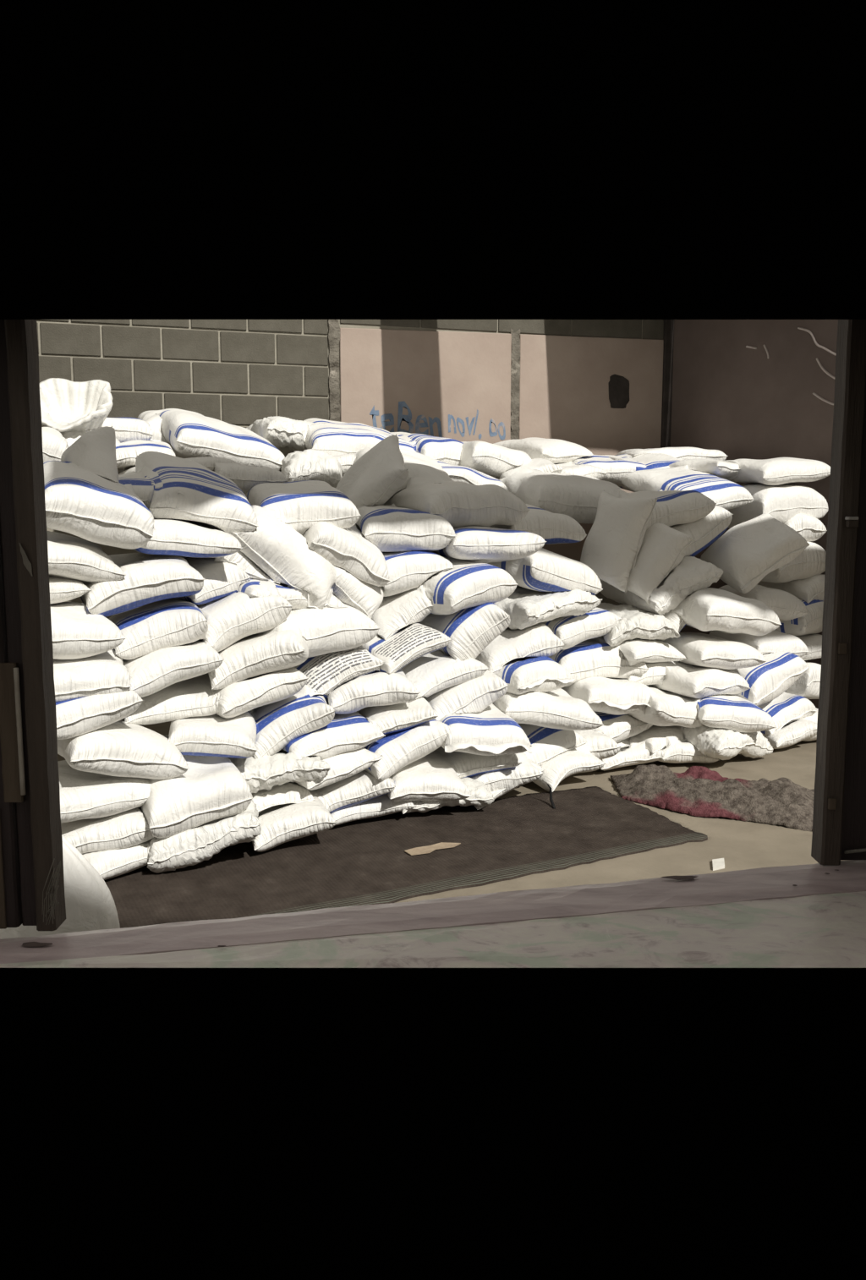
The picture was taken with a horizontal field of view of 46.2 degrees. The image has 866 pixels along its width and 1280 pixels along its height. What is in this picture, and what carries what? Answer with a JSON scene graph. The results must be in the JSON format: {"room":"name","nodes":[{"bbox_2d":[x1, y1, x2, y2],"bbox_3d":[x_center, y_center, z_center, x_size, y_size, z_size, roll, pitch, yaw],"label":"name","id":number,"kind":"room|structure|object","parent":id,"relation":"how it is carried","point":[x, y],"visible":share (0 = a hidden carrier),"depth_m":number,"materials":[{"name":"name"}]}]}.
{"room":"warehouse","nodes":[
{"label":"warehouse","id":0,"kind":"room"},
{"bbox_2d":[36,319,673,618],"bbox_3d":[-0.918,-1.161,8.107,6.636,3.500,0.250,-2,8,-17],"label":"wall","id":1,"kind":"structure","parent":0,"point":[601,386],"depth_m":8.09,"materials":[{"name":"grey concrete"}]},
{"bbox_2d":[0,0,865,1279],"bbox_3d":[0.039,0.375,1.275,4.057,2.225,0.597,-1,8,-9],"label":"wall","id":2,"kind":"structure","parent":0,"point":[160,159],"depth_m":1.22,"materials":[{"name":"black paint"}]},
{"bbox_2d":[0,319,65,930],"bbox_3d":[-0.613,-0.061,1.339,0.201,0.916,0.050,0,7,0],"label":"door frame","id":3,"kind":"structure","parent":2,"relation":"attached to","point":[30,828],"depth_m":1.34,"materials":[{"name":"paint"}]},
{"bbox_2d":[810,319,865,865],"bbox_3d":[0.765,-0.108,1.583,0.283,0.946,0.062,0,7,0],"label":"door frame","id":4,"kind":"structure","parent":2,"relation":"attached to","point":[839,817],"depth_m":1.60,"materials":[{"name":"metal"}]},
{"bbox_2d":[0,860,865,968],"bbox_3d":[0.060,0.405,1.504,1.716,0.056,0.452,0,7,0],"label":"ground","id":5,"kind":"structure","parent":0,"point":[809,916],"depth_m":1.38,"materials":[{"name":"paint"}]},
{"bbox_2d":[57,721,818,902],"bbox_3d":[0.500,1.167,4.187,15.000,0.100,16.000,0,7,0],"label":"floor","id":6,"kind":"structure","parent":0,"point":[742,845],"depth_m":5.03,"materials":[{"name":"concrete"}]},
{"bbox_2d":[103,786,707,928],"bbox_3d":[-0.335,1.017,4.889,3.444,0.014,1.330,-4,8,-27],"label":"floor mat","id":7,"kind":"object","parent":6,"relation":"on","point":[364,861],"visible":0.76,"depth_m":4.78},
{"bbox_2d":[0,814,120,939],"bbox_3d":[-1.373,0.902,3.697,0.439,0.543,0.342,0,7,0],"label":"sack","id":8,"kind":"object","parent":7,"relation":"on","point":[90,905],"visible":0.14,"depth_m":3.61,"materials":[{"name":"white fabric"}]},
{"bbox_2d":[82,838,152,880],"bbox_3d":[-1.556,0.937,4.758,0.445,0.176,0.779,-6,9,-36],"label":"sack","id":9,"kind":"object","parent":7,"relation":"on","point":[108,863],"visible":0.15,"depth_m":4.46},
{"bbox_2d":[60,806,154,853],"bbox_3d":[-1.520,0.797,4.778,0.469,0.216,0.768,-2,8,-17],"label":"sack","id":10,"kind":"object","parent":9,"relation":"on","point":[129,828],"visible":0.31,"depth_m":4.46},
{"bbox_2d":[57,760,150,823],"bbox_3d":[-1.642,0.677,4.674,0.528,0.187,0.767,-5,9,-36],"label":"sack","id":11,"kind":"object","parent":10,"relation":"on","point":[84,795],"visible":0.41,"depth_m":4.43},
{"bbox_2d":[140,734,252,838],"bbox_3d":[-1.191,0.646,4.788,0.466,0.403,0.702,-4,9,-29],"label":"sack","id":12,"kind":"object","parent":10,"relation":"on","point":[213,788],"visible":0.61,"depth_m":4.54,"materials":[{"name":"fabric"}]},
{"bbox_2d":[57,718,190,779],"bbox_3d":[-1.514,0.466,4.670,0.520,0.291,0.768,-5,9,-35],"label":"sack","id":13,"kind":"object","parent":12,"relation":"on","point":[119,748],"visible":0.66,"depth_m":4.42,"materials":[{"name":"fabric"}]},
{"bbox_2d":[55,688,143,740],"bbox_3d":[-1.628,0.277,4.578,0.422,0.220,0.752,-5,9,-32],"label":"sack","id":14,"kind":"object","parent":13,"relation":"on","point":[76,717],"visible":0.4,"depth_m":4.31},
{"bbox_2d":[53,648,131,702],"bbox_3d":[-1.621,0.126,4.608,0.408,0.213,0.774,-3,8,-22],"label":"sack","id":15,"kind":"object","parent":14,"relation":"on","point":[104,673],"visible":0.46,"depth_m":4.33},
{"bbox_2d":[50,601,125,659],"bbox_3d":[-1.686,-0.060,4.586,0.408,0.232,0.762,-4,9,-29],"label":"sack","id":16,"kind":"object","parent":15,"relation":"on","point":[76,632],"visible":0.53,"depth_m":4.34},
{"bbox_2d":[77,552,205,616],"bbox_3d":[-1.434,-0.279,4.846,0.529,0.271,0.777,-4,8,-26],"label":"sack","id":17,"kind":"object","parent":16,"relation":"on","point":[149,578],"visible":0.78,"depth_m":4.54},
{"bbox_2d":[47,530,125,582],"bbox_3d":[-1.730,-0.390,4.649,0.436,0.228,0.773,-5,9,-34],"label":"sack","id":18,"kind":"object","parent":17,"relation":"on","point":[71,557],"visible":0.51,"depth_m":4.41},
{"bbox_2d":[168,709,257,758],"bbox_3d":[-1.080,0.425,5.005,0.412,0.196,0.759,-1,8,-11],"label":"sack","id":19,"kind":"object","parent":12,"relation":"on","point":[215,735],"visible":0.62,"depth_m":4.68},
{"bbox_2d":[124,672,223,724],"bbox_3d":[-1.302,0.275,5.050,0.463,0.202,0.773,-2,8,-18],"label":"sack","id":20,"kind":"object","parent":19,"relation":"on","point":[189,697],"visible":0.48,"depth_m":4.75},
{"bbox_2d":[122,639,224,697],"bbox_3d":[-1.339,0.104,4.886,0.468,0.234,0.764,-4,9,-29],"label":"sack","id":21,"kind":"object","parent":20,"relation":"on","point":[150,673],"visible":0.48,"depth_m":4.59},
{"bbox_2d":[108,597,207,659],"bbox_3d":[-1.342,-0.071,4.933,0.475,0.265,0.760,-3,8,-20],"label":"sack","id":22,"kind":"object","parent":21,"relation":"on","point":[148,628],"visible":0.78,"depth_m":4.63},
{"bbox_2d":[184,580,292,652],"bbox_3d":[-1.038,-0.137,5.136,0.482,0.350,0.754,-4,8,-25],"label":"sack","id":23,"kind":"object","parent":21,"relation":"on","point":[232,618],"visible":0.65,"depth_m":4.85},
{"bbox_2d":[175,555,251,604],"bbox_3d":[-1.240,-0.324,5.163,0.332,0.246,0.768,-5,9,-35],"label":"sack","id":24,"kind":"object","parent":23,"relation":"on","point":[222,579],"visible":0.52,"depth_m":4.93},
{"bbox_2d":[132,518,242,557],"bbox_3d":[-1.264,-0.519,4.987,0.505,0.216,0.758,-3,8,-22],"label":"sack","id":25,"kind":"object","parent":24,"relation":"on","point":[171,537],"visible":0.7,"depth_m":4.69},
{"bbox_2d":[43,460,154,549],"bbox_3d":[-1.582,-0.633,4.686,0.502,0.412,0.792,-3,8,-23],"label":"sack","id":26,"kind":"object","parent":25,"relation":"on","point":[84,504],"visible":0.82,"depth_m":4.40,"materials":[{"name":"fabric"}]},
{"bbox_2d":[60,426,119,482],"bbox_3d":[-1.652,-0.796,4.877,0.261,0.471,0.435,-3,8,-19],"label":"sack","id":27,"kind":"object","parent":26,"relation":"on","point":[95,451],"visible":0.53,"depth_m":4.81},
{"bbox_2d":[237,579,348,609],"bbox_3d":[-0.887,-0.266,5.290,0.545,0.233,0.769,-6,10,-39],"label":"sack","id":28,"kind":"object","parent":23,"relation":"on","point":[252,588],"visible":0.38,"depth_m":5.02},
{"bbox_2d":[231,504,345,609],"bbox_3d":[-0.720,-0.418,5.124,0.578,0.522,0.291,-1,8,-10],"label":"sack","id":29,"kind":"object","parent":28,"relation":"on","point":[281,551],"visible":0.91,"depth_m":5.03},
{"bbox_2d":[135,451,258,534],"bbox_3d":[-1.228,-0.733,5.147,0.515,0.462,0.770,-3,8,-23],"label":"sack","id":30,"kind":"object","parent":29,"relation":"on","point":[210,498],"visible":0.94,"depth_m":4.88,"materials":[{"name":"fabric"}]},
{"bbox_2d":[194,667,308,718],"bbox_3d":[-0.992,0.243,5.139,0.461,0.274,0.779,-5,9,-32],"label":"sack","id":31,"kind":"object","parent":19,"relation":"on","point":[239,697],"visible":0.5,"depth_m":4.85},
{"bbox_2d":[207,625,308,689],"bbox_3d":[-0.896,0.020,5.133,0.503,0.339,0.766,-1,8,-11],"label":"sack","id":32,"kind":"object","parent":31,"relation":"on","point":[255,654],"visible":0.74,"depth_m":4.81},
{"bbox_2d":[262,603,379,657],"bbox_3d":[-0.719,-0.044,5.324,0.592,0.332,0.770,-5,9,-36],"label":"sack","id":33,"kind":"object","parent":32,"relation":"on","point":[327,630],"visible":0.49,"depth_m":5.08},
{"bbox_2d":[147,799,261,873],"bbox_3d":[-1.114,0.864,4.885,0.559,0.288,0.751,-2,8,-17],"label":"sack","id":34,"kind":"object","parent":7,"relation":"on","point":[194,845],"visible":0.52,"depth_m":4.55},
{"bbox_2d":[251,781,315,812],"bbox_3d":[-0.901,0.771,5.274,0.410,0.213,0.771,-3,8,-20],"label":"sack","id":35,"kind":"object","parent":34,"relation":"on","point":[288,792],"visible":0.37,"depth_m":4.98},
{"bbox_2d":[228,750,330,793],"bbox_3d":[-0.853,0.625,5.181,0.527,0.225,0.786,-2,8,-17],"label":"sack","id":36,"kind":"object","parent":35,"relation":"on","point":[266,772],"visible":0.46,"depth_m":4.88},
{"bbox_2d":[251,684,334,759],"bbox_3d":[-0.779,0.364,5.296,0.430,0.365,0.781,-2,8,-14],"label":"sack","id":37,"kind":"object","parent":36,"relation":"on","point":[279,723],"visible":0.59,"depth_m":4.98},
{"bbox_2d":[293,645,384,701],"bbox_3d":[-0.625,0.124,5.469,0.450,0.453,0.776,-4,8,-29],"label":"sack","id":38,"kind":"object","parent":37,"relation":"on","point":[325,672],"visible":0.39,"depth_m":5.18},
{"bbox_2d":[282,701,385,760],"bbox_3d":[-0.644,0.463,5.354,0.504,0.264,0.771,-4,9,-30],"label":"sack","id":39,"kind":"object","parent":36,"relation":"on","point":[346,732],"visible":0.45,"depth_m":5.08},
{"bbox_2d":[327,668,420,713],"bbox_3d":[-0.370,0.224,5.493,0.470,0.229,0.764,-1,8,-11],"label":"sack","id":40,"kind":"object","parent":39,"relation":"on","point":[375,688],"visible":0.59,"depth_m":5.17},
{"bbox_2d":[361,622,452,674],"bbox_3d":[-0.307,-0.033,5.593,0.479,0.330,0.768,-6,9,-37],"label":"sack","id":41,"kind":"object","parent":40,"relation":"on","point":[413,641],"visible":0.48,"depth_m":5.36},
{"bbox_2d":[371,584,432,639],"bbox_3d":[-0.258,-0.142,5.793,0.380,0.414,0.782,-3,8,-24],"label":"sack","id":42,"kind":"object","parent":41,"relation":"on","point":[395,612],"visible":0.52,"depth_m":5.49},
{"bbox_2d":[331,524,382,618],"bbox_3d":[-0.453,-0.415,5.539,0.446,0.586,0.828,0,7,0],"label":"sack","id":43,"kind":"object","parent":42,"relation":"on","point":[363,596],"visible":0.27,"depth_m":5.27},
{"bbox_2d":[302,521,390,586],"bbox_3d":[-0.523,-0.572,5.488,0.474,0.537,0.792,-3,8,-19],"label":"sack","id":44,"kind":"object","parent":43,"relation":"on","point":[347,549],"visible":0.66,"depth_m":5.19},
{"bbox_2d":[245,480,361,535],"bbox_3d":[-0.733,-0.702,5.472,0.524,0.332,0.782,-2,8,-17],"label":"sack","id":45,"kind":"object","parent":44,"relation":"on","point":[300,505],"visible":0.73,"depth_m":5.18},
{"bbox_2d":[213,462,288,494],"bbox_3d":[-1.165,-0.932,5.941,0.396,0.218,0.773,-4,8,-27],"label":"sack","id":46,"kind":"object","parent":45,"relation":"on","point":[245,477],"visible":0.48,"depth_m":5.64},
{"bbox_2d":[118,456,240,475],"bbox_3d":[-1.489,-0.958,5.857,0.501,0.181,0.770,-5,9,-34],"label":"sack","id":47,"kind":"object","parent":46,"relation":"on","point":[207,462],"visible":0.21,"depth_m":5.64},
{"bbox_2d":[115,439,175,468],"bbox_3d":[-1.776,-1.137,6.208,0.378,0.190,0.760,-2,8,-16],"label":"sack","id":48,"kind":"object","parent":47,"relation":"on","point":[127,451],"visible":0.48,"depth_m":5.91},
{"bbox_2d":[39,377,124,473],"bbox_3d":[-2.112,-1.228,6.013,0.560,0.654,0.539,-3,8,-25],"label":"sack","id":49,"kind":"object","parent":48,"relation":"on","point":[74,409],"visible":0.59,"depth_m":6.02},
{"bbox_2d":[280,448,342,487],"bbox_3d":[-0.777,-1.073,6.449,0.380,0.274,0.767,-1,8,-9],"label":"sack","id":50,"kind":"object","parent":46,"relation":"on","point":[310,464],"visible":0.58,"depth_m":6.12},
{"bbox_2d":[154,410,284,470],"bbox_3d":[-1.444,-1.329,6.816,0.742,0.436,0.751,-4,8,-28],"label":"sack","id":51,"kind":"object","parent":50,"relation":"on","point":[189,434],"visible":0.8,"depth_m":6.55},
{"bbox_2d":[381,550,454,596],"bbox_3d":[-0.269,-0.404,5.791,0.468,0.292,0.763,-4,8,-28],"label":"sack","id":52,"kind":"object","parent":43,"relation":"on","point":[407,570],"visible":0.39,"depth_m":5.49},
{"bbox_2d":[335,434,408,508],"bbox_3d":[-0.389,-0.862,5.922,0.687,0.674,0.284,4,9,29],"label":"sack","id":53,"kind":"object","parent":52,"relation":"on","point":[380,473],"visible":0.67,"depth_m":5.79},
{"bbox_2d":[355,503,456,552],"bbox_3d":[-0.239,-0.648,5.809,0.564,0.272,0.771,-2,8,-17],"label":"sack","id":54,"kind":"object","parent":52,"relation":"on","point":[391,528],"visible":0.87,"depth_m":5.51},
{"bbox_2d":[420,556,518,614],"bbox_3d":[0.054,-0.334,5.769,0.504,0.348,0.759,-5,9,-36],"label":"sack","id":55,"kind":"object","parent":42,"relation":"on","point":[470,583],"visible":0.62,"depth_m":5.50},
{"bbox_2d":[431,525,546,563],"bbox_3d":[0.253,-0.547,5.954,0.551,0.247,0.777,-2,8,-18],"label":"sack","id":56,"kind":"object","parent":55,"relation":"on","point":[484,544],"visible":0.8,"depth_m":5.63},
{"bbox_2d":[381,476,529,528],"bbox_3d":[0.075,-0.833,6.037,0.680,0.340,0.769,-5,9,-32],"label":"sack","id":57,"kind":"object","parent":56,"relation":"on","point":[462,504],"visible":0.69,"depth_m":5.78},
{"bbox_2d":[251,794,336,852],"bbox_3d":[-0.747,0.870,5.150,0.441,0.207,0.766,-2,8,-14],"label":"sack","id":58,"kind":"object","parent":7,"relation":"on","point":[280,824],"visible":0.63,"depth_m":4.83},
{"bbox_2d":[330,793,415,825],"bbox_3d":[-0.451,0.839,5.553,0.456,0.165,0.772,-3,8,-23],"label":"sack","id":59,"kind":"object","parent":7,"relation":"on","point":[383,805],"visible":0.34,"depth_m":5.25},
{"bbox_2d":[308,770,395,813],"bbox_3d":[-0.490,0.768,5.499,0.463,0.276,0.773,-2,8,-12],"label":"sack","id":60,"kind":"object","parent":59,"relation":"on","point":[360,787],"visible":0.37,"depth_m":5.17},
{"bbox_2d":[363,719,452,780],"bbox_3d":[-0.278,0.532,5.541,0.460,0.290,0.775,-4,9,-31],"label":"sack","id":61,"kind":"object","parent":60,"relation":"on","point":[398,749],"visible":0.47,"depth_m":5.23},
{"bbox_2d":[355,696,437,734],"bbox_3d":[-0.231,0.365,5.558,0.379,0.177,0.765,-2,8,-14],"label":"sack","id":62,"kind":"object","parent":61,"relation":"on","point":[398,717],"visible":0.56,"depth_m":5.24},
{"bbox_2d":[401,649,488,699],"bbox_3d":[-0.097,0.167,5.765,0.494,0.230,0.770,-4,9,-29],"label":"sack","id":63,"kind":"object","parent":62,"relation":"on","point":[431,673],"visible":0.48,"depth_m":5.50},
{"bbox_2d":[416,602,510,661],"bbox_3d":[0.098,-0.134,5.851,0.402,0.451,0.812,-4,9,-31],"label":"sack","id":64,"kind":"object","parent":63,"relation":"on","point":[471,630],"visible":0.52,"depth_m":5.56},
{"bbox_2d":[401,776,494,814],"bbox_3d":[-0.005,0.801,5.707,0.516,0.199,0.762,-2,8,-15],"label":"sack","id":65,"kind":"object","parent":7,"relation":"on","point":[481,796],"visible":0.27,"depth_m":5.42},
{"bbox_2d":[387,749,471,801],"bbox_3d":[-0.126,0.713,5.583,0.443,0.208,0.773,-2,8,-18],"label":"sack","id":66,"kind":"object","parent":65,"relation":"on","point":[428,778],"visible":0.57,"depth_m":5.29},
{"bbox_2d":[436,746,521,778],"bbox_3d":[0.197,0.637,5.906,0.468,0.188,0.768,-1,8,-10],"label":"sack","id":67,"kind":"object","parent":66,"relation":"on","point":[464,764],"visible":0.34,"depth_m":5.58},
{"bbox_2d":[437,703,532,755],"bbox_3d":[0.178,0.421,5.695,0.502,0.350,0.810,-3,8,-19],"label":"sack","id":68,"kind":"object","parent":67,"relation":"on","point":[489,731],"visible":0.61,"depth_m":5.42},
{"bbox_2d":[422,669,508,721],"bbox_3d":[0.091,0.320,5.859,0.465,0.379,0.780,-2,8,-15],"label":"sack","id":69,"kind":"object","parent":68,"relation":"on","point":[475,695],"visible":0.52,"depth_m":5.53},
{"bbox_2d":[532,743,605,792],"bbox_3d":[0.641,0.708,6.230,0.432,0.249,0.776,-4,9,-31],"label":"sack","id":70,"kind":"object","parent":6,"relation":"on","point":[580,759],"visible":0.41,"depth_m":5.95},
{"bbox_2d":[518,723,587,765],"bbox_3d":[0.520,0.633,6.284,0.481,0.309,0.757,-5,9,-32],"label":"sack","id":71,"kind":"object","parent":70,"relation":"on","point":[546,743],"visible":0.38,"depth_m":6.02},
{"bbox_2d":[492,688,603,730],"bbox_3d":[0.589,0.384,6.128,0.617,0.249,0.765,-2,8,-15],"label":"sack","id":72,"kind":"object","parent":71,"relation":"on","point":[556,708],"visible":0.57,"depth_m":5.81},
{"bbox_2d":[498,656,574,694],"bbox_3d":[0.455,0.186,6.125,0.420,0.229,0.794,-4,9,-31],"label":"sack","id":73,"kind":"object","parent":72,"relation":"on","point":[524,675],"visible":0.52,"depth_m":5.84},
{"bbox_2d":[474,623,563,676],"bbox_3d":[0.436,0.041,6.221,0.530,0.338,0.753,-2,8,-16],"label":"sack","id":74,"kind":"object","parent":73,"relation":"on","point":[537,640],"visible":0.56,"depth_m":5.91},
{"bbox_2d":[493,585,601,629],"bbox_3d":[0.544,-0.204,6.281,0.629,0.259,0.797,-6,9,-37],"label":"sack","id":75,"kind":"object","parent":74,"relation":"on","point":[526,608],"visible":0.58,"depth_m":5.98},
{"bbox_2d":[487,547,602,595],"bbox_3d":[0.602,-0.455,6.318,0.595,0.340,0.770,-5,9,-34],"label":"sack","id":76,"kind":"object","parent":75,"relation":"on","point":[544,570],"visible":0.62,"depth_m":6.01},
{"bbox_2d":[486,503,586,544],"bbox_3d":[0.553,-0.737,6.429,0.549,0.257,0.770,-3,8,-25],"label":"sack","id":77,"kind":"object","parent":76,"relation":"on","point":[553,527],"visible":0.41,"depth_m":6.15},
{"bbox_2d":[562,727,620,759],"bbox_3d":[0.780,0.650,6.414,0.556,0.315,0.763,-2,8,-12],"label":"sack","id":78,"kind":"object","parent":6,"relation":"on","point":[601,746],"visible":0.22,"depth_m":6.11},
{"bbox_2d":[591,711,652,742],"bbox_3d":[1.024,0.513,6.638,0.470,0.268,0.762,-4,8,-28],"label":"sack","id":79,"kind":"object","parent":78,"relation":"on","point":[619,727],"visible":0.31,"depth_m":6.34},
{"bbox_2d":[625,687,704,727],"bbox_3d":[1.369,0.405,6.605,0.539,0.322,0.773,-5,9,-34],"label":"sack","id":80,"kind":"object","parent":79,"relation":"on","point":[668,708],"visible":0.43,"depth_m":6.30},
{"bbox_2d":[561,676,658,716],"bbox_3d":[1.065,0.351,6.505,0.536,0.289,0.812,-3,8,-19],"label":"sack","id":81,"kind":"object","parent":80,"relation":"on","point":[607,695],"visible":0.73,"depth_m":6.22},
{"bbox_2d":[610,764,814,831],"bbox_3d":[1.559,0.842,5.692,1.188,0.153,0.776,2,8,15],"label":"blanket","id":82,"kind":"object","parent":6,"relation":"on","point":[699,790],"visible":0.98,"depth_m":5.58,"materials":[{"name":"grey fabric"}]},
{"bbox_2d":[674,725,773,760],"bbox_3d":[1.852,0.635,6.661,0.629,0.281,0.538,-6,9,-38],"label":"sack","id":83,"kind":"object","parent":6,"relation":"on","point":[723,744],"visible":0.61,"depth_m":6.42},
{"bbox_2d":[667,690,776,732],"bbox_3d":[1.847,0.434,6.708,0.512,0.262,0.776,-1,8,-10],"label":"sack","id":84,"kind":"object","parent":83,"relation":"on","point":[732,712],"visible":0.6,"depth_m":6.40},
{"bbox_2d":[647,663,750,698],"bbox_3d":[1.632,0.214,6.737,0.532,0.255,0.772,-5,9,-33],"label":"sack","id":85,"kind":"object","parent":84,"relation":"on","point":[697,681],"visible":0.56,"depth_m":6.45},
{"bbox_2d":[626,661,695,685],"bbox_3d":[1.335,0.187,6.829,0.492,0.238,0.766,-3,8,-20],"label":"sack","id":86,"kind":"object","parent":85,"relation":"on","point":[655,675],"visible":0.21,"depth_m":6.49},
{"bbox_2d":[548,638,648,686],"bbox_3d":[0.972,0.100,6.668,0.599,0.336,0.754,-2,8,-15],"label":"sack","id":87,"kind":"object","parent":86,"relation":"on","point":[589,658],"visible":0.46,"depth_m":6.34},
{"bbox_2d":[537,607,623,649],"bbox_3d":[0.819,-0.111,6.559,0.472,0.277,0.775,-4,8,-25],"label":"sack","id":88,"kind":"object","parent":87,"relation":"on","point":[571,630],"visible":0.35,"depth_m":6.23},
{"bbox_2d":[591,636,686,666],"bbox_3d":[1.222,0.046,6.673,0.460,0.234,0.771,-5,9,-33],"label":"sack","id":89,"kind":"object","parent":86,"relation":"on","point":[635,651],"visible":0.52,"depth_m":6.38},
{"bbox_2d":[596,602,680,646],"bbox_3d":[1.278,-0.111,6.686,0.498,0.252,0.783,-1,8,-9],"label":"sack","id":90,"kind":"object","parent":89,"relation":"on","point":[636,623],"visible":0.72,"depth_m":6.36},
{"bbox_2d":[599,555,723,614],"bbox_3d":[1.486,-0.388,6.798,0.536,0.388,0.767,-3,8,-21],"label":"sack","id":91,"kind":"object","parent":90,"relation":"on","point":[692,574],"visible":0.54,"depth_m":6.50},
{"bbox_2d":[606,522,694,605],"bbox_3d":[1.407,-0.484,6.567,0.491,0.548,0.348,-2,8,-15],"label":"sack","id":92,"kind":"object","parent":91,"relation":"on","point":[663,547],"visible":0.78,"depth_m":6.43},
{"bbox_2d":[579,490,656,592],"bbox_3d":[1.167,-0.631,6.479,0.477,0.652,0.312,4,9,30],"label":"sack","id":93,"kind":"object","parent":92,"relation":"on","point":[611,547],"visible":0.94,"depth_m":6.38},
{"bbox_2d":[669,505,732,556],"bbox_3d":[1.606,-0.744,6.950,0.571,0.368,0.785,-4,8,-26],"label":"sack","id":94,"kind":"object","parent":92,"relation":"on","point":[706,530],"visible":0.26,"depth_m":6.67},
{"bbox_2d":[617,488,716,530],"bbox_3d":[1.473,-0.871,6.871,0.547,0.332,0.759,-2,8,-15],"label":"sack","id":95,"kind":"object","parent":94,"relation":"on","point":[671,507],"visible":0.54,"depth_m":6.56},
{"bbox_2d":[498,467,621,523],"bbox_3d":[0.908,-0.989,7.035,0.809,0.430,0.757,-3,8,-21],"label":"sack","id":96,"kind":"object","parent":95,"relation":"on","point":[576,496],"visible":0.59,"depth_m":6.72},
{"bbox_2d":[494,458,563,479],"bbox_3d":[0.634,-1.190,7.463,0.400,0.351,0.773,-2,8,-14],"label":"sack","id":97,"kind":"object","parent":96,"relation":"on","point":[544,465],"visible":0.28,"depth_m":7.17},
{"bbox_2d":[459,440,531,477],"bbox_3d":[0.404,-1.294,7.564,0.544,0.377,0.760,-3,8,-20],"label":"sack","id":98,"kind":"object","parent":97,"relation":"on","point":[493,460],"visible":0.65,"depth_m":7.22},
{"bbox_2d":[390,432,469,465],"bbox_3d":[-0.041,-1.402,7.613,0.567,0.340,0.754,-5,9,-34],"label":"sack","id":99,"kind":"object","parent":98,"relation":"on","point":[448,451],"visible":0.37,"depth_m":7.30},
{"bbox_2d":[293,418,415,454],"bbox_3d":[-0.567,-1.428,7.407,0.858,0.394,0.745,-3,8,-22],"label":"sack","id":100,"kind":"object","parent":99,"relation":"on","point":[346,438],"visible":0.5,"depth_m":7.08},
{"bbox_2d":[246,415,326,456],"bbox_3d":[-1.099,-1.487,7.438,0.486,0.276,0.781,-4,8,-28],"label":"sack","id":101,"kind":"object","parent":100,"relation":"on","point":[285,434],"visible":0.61,"depth_m":7.13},
{"bbox_2d":[619,464,754,509],"bbox_3d":[1.818,-1.086,7.291,0.614,0.386,0.744,-4,8,-27],"label":"sack","id":102,"kind":"object","parent":94,"relation":"on","point":[727,495],"visible":0.69,"depth_m":7.12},
{"bbox_2d":[660,632,766,669],"bbox_3d":[1.761,0.059,6.773,0.515,0.209,0.774,-3,8,-24],"label":"sack","id":103,"kind":"object","parent":85,"relation":"on","point":[699,649],"visible":0.74,"depth_m":6.49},
{"bbox_2d":[669,587,781,635],"bbox_3d":[1.875,-0.190,6.669,0.652,0.317,0.526,-4,8,-25],"label":"sack","id":104,"kind":"object","parent":103,"relation":"on","point":[708,609],"visible":0.86,"depth_m":6.46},
{"bbox_2d":[700,513,809,593],"bbox_3d":[2.164,-0.589,6.853,0.598,0.533,0.413,-2,8,-16],"label":"sack","id":105,"kind":"object","parent":104,"relation":"on","point":[751,549],"visible":0.91,"depth_m":6.73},
{"bbox_2d":[730,650,809,705],"bbox_3d":[2.179,0.244,6.933,0.510,0.362,0.541,-5,9,-35],"label":"sack","id":106,"kind":"object","parent":84,"relation":"on","point":[767,681],"visible":0.48,"depth_m":6.73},
{"bbox_2d":[803,707,818,741],"bbox_3d":[2.591,0.573,7.287,0.293,0.242,0.527,-4,8,-28],"label":"sack","id":107,"kind":"object","parent":6,"relation":"on","point":[813,718],"visible":0.12,"depth_m":7.08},
{"bbox_2d":[784,661,820,699],"bbox_3d":[2.652,0.290,7.493,0.327,0.335,0.528,-5,9,-31],"label":"sack","id":108,"kind":"object","parent":107,"relation":"on","point":[807,686],"visible":0.36,"depth_m":7.27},
{"bbox_2d":[795,633,821,660],"bbox_3d":[2.676,0.040,7.513,0.371,0.193,0.518,-2,8,-15],"label":"sack","id":109,"kind":"object","parent":108,"relation":"on","point":[812,642],"visible":0.21,"depth_m":7.29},
{"bbox_2d":[775,599,823,635],"bbox_3d":[2.645,-0.199,7.498,0.409,0.302,0.526,-5,9,-35],"label":"sack","id":110,"kind":"object","parent":109,"relation":"on","point":[811,623],"visible":0.41,"depth_m":7.28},
{"bbox_2d":[757,574,824,603],"bbox_3d":[2.714,-0.379,7.559,0.369,0.265,0.531,-4,9,-29],"label":"sack","id":111,"kind":"object","parent":110,"relation":"on","point":[811,588],"visible":0.3,"depth_m":7.34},
{"bbox_2d":[760,541,825,583],"bbox_3d":[2.533,-0.603,7.464,0.564,0.342,0.538,-4,9,-29],"label":"sack","id":112,"kind":"object","parent":111,"relation":"on","point":[811,562],"visible":0.48,"depth_m":7.30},
{"bbox_2d":[784,514,826,541],"bbox_3d":[2.631,-0.842,7.530,0.323,0.227,0.535,-1,8,-11],"label":"sack","id":113,"kind":"object","parent":112,"relation":"on","point":[811,528],"visible":0.34,"depth_m":7.30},
{"bbox_2d":[727,483,828,528],"bbox_3d":[2.490,-1.000,7.495,0.691,0.349,0.534,-4,8,-26],"label":"sack","id":114,"kind":"object","parent":113,"relation":"on","point":[784,501],"visible":0.53,"depth_m":7.29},
{"bbox_2d":[722,457,830,485],"bbox_3d":[2.514,-1.240,7.463,0.646,0.210,0.515,-3,8,-23],"label":"sack","id":115,"kind":"object","parent":114,"relation":"on","point":[776,471],"visible":0.97,"depth_m":7.28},
{"bbox_2d":[670,319,837,708],"bbox_3d":[2.820,-1.108,7.894,0.210,3.450,2.900,-5,9,-32],"label":"wall","id":116,"kind":"structure","parent":0,"point":[742,389],"depth_m":8.01,"materials":[{"name":"brown paint"}]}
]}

